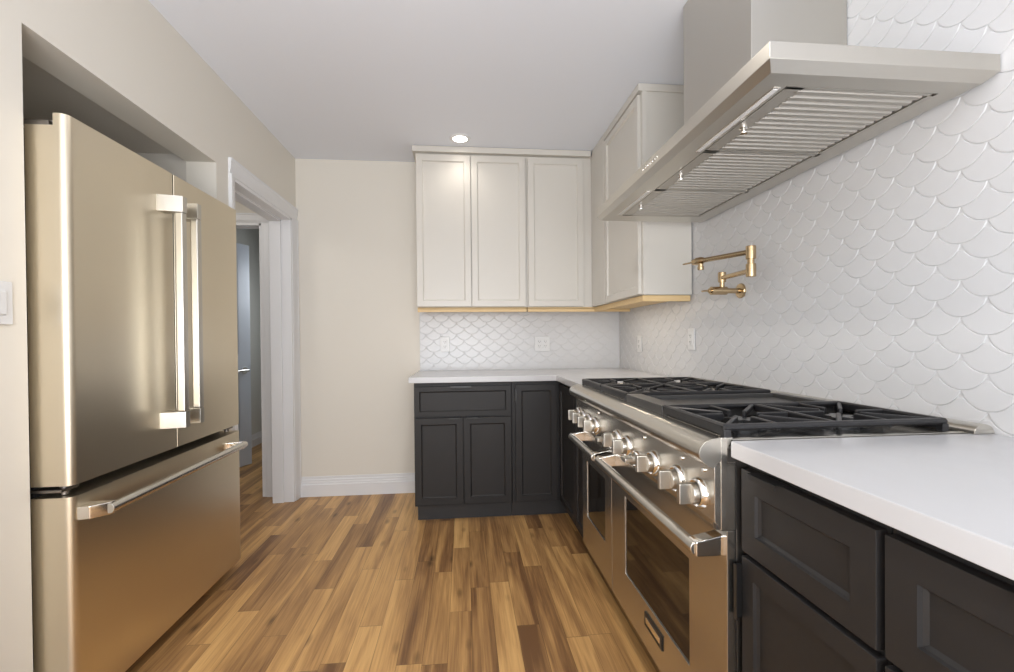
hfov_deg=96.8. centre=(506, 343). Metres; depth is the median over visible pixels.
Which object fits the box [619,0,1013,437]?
wall
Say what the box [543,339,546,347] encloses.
receptacle
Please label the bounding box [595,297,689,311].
trim
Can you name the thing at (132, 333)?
refrigerator
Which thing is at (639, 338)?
wall outlet
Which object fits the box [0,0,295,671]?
wall
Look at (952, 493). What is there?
countertop
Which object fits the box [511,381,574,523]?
base cabinet
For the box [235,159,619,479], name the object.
wall
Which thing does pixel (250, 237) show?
wall
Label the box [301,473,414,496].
baseboard
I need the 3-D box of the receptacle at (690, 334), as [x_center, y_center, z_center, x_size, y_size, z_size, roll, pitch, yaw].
[0.984,-0.024,2.412,0.004,0.068,0.033,-1,0,-6]
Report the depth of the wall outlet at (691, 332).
2.40 m
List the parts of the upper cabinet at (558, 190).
door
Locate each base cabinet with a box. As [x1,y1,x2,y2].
[414,382,511,519]
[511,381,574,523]
[574,397,582,537]
[733,465,892,671]
[885,528,1013,671]
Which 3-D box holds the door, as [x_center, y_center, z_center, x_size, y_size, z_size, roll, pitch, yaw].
[-2.536,0.108,3.851,0.149,2.020,0.726,0,1,24]
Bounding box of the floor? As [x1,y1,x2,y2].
[125,443,659,671]
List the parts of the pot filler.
lever, arm, arm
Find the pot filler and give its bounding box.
[683,245,755,297]
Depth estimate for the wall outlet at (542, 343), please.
3.46 m
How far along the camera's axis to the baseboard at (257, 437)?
4.99 m
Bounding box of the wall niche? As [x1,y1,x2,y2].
[22,56,185,181]
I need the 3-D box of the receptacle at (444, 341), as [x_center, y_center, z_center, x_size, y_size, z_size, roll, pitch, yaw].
[-0.468,0.006,3.392,0.033,0.068,0.004,-1,0,-6]
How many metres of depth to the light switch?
1.19 m
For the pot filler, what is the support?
attached to the wall at (884, 278)
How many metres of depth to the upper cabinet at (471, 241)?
3.14 m
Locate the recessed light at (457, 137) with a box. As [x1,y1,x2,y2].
[449,133,470,142]
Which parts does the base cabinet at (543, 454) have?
door, door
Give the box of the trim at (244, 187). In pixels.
[228,157,300,502]
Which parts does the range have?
knob, knob, handle, knob, knob, oven door, knob, knob, knob, knob, handle, knob, control panel, knob, oven door, knob, burner, burner, trim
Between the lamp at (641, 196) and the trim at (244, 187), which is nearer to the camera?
the lamp at (641, 196)
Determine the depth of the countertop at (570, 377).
2.84 m
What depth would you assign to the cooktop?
1.14 m
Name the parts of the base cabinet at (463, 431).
door, drawer, door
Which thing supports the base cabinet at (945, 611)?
on the floor
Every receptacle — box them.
[443,340,446,348]
[537,339,541,347]
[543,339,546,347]
[689,333,691,345]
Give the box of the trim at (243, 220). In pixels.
[236,213,272,496]
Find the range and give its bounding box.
[568,377,994,671]
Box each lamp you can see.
[619,192,648,214]
[697,89,776,151]
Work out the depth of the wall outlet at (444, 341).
3.39 m
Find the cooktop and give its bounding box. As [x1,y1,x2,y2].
[585,382,968,529]
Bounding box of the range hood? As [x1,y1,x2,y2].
[596,0,999,221]
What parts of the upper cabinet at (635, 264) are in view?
door, panel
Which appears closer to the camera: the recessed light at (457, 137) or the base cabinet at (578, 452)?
the base cabinet at (578, 452)
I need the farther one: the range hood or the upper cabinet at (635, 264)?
the upper cabinet at (635, 264)
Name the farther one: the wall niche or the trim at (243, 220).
the trim at (243, 220)
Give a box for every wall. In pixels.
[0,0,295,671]
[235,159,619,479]
[236,229,261,434]
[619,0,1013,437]
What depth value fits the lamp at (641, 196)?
1.92 m
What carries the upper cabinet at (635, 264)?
attached to the wall at (884, 278)
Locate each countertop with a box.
[408,368,679,386]
[731,434,1013,579]
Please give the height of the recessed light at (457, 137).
0.010 m
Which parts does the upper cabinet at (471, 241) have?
door, door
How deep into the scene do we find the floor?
1.99 m
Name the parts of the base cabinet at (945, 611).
door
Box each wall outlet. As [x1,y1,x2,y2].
[440,337,449,351]
[535,336,549,350]
[637,335,641,351]
[688,328,694,349]
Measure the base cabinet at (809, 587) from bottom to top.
0.876 m
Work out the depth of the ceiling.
2.19 m
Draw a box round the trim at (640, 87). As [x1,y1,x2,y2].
[412,83,683,163]
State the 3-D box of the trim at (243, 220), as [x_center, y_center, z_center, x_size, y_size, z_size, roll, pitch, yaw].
[-2.203,0.092,3.318,0.950,2.080,0.123,-1,0,-6]
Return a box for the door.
[236,243,251,466]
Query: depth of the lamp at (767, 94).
1.19 m
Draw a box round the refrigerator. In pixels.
[23,113,247,671]
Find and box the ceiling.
[148,0,687,161]
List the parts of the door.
lever handle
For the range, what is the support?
on the floor
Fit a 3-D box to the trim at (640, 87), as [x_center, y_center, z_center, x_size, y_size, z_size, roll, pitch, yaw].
[0.149,-1.342,2.873,1.550,0.039,1.140,-1,0,-6]
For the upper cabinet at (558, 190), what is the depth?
3.21 m
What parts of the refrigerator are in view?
door, freezer drawer, handle, handle, handle, door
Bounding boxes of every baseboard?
[252,431,261,446]
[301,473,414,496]
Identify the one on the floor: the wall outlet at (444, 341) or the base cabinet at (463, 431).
the base cabinet at (463, 431)
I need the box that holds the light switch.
[0,281,12,324]
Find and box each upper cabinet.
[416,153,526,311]
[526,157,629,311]
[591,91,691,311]

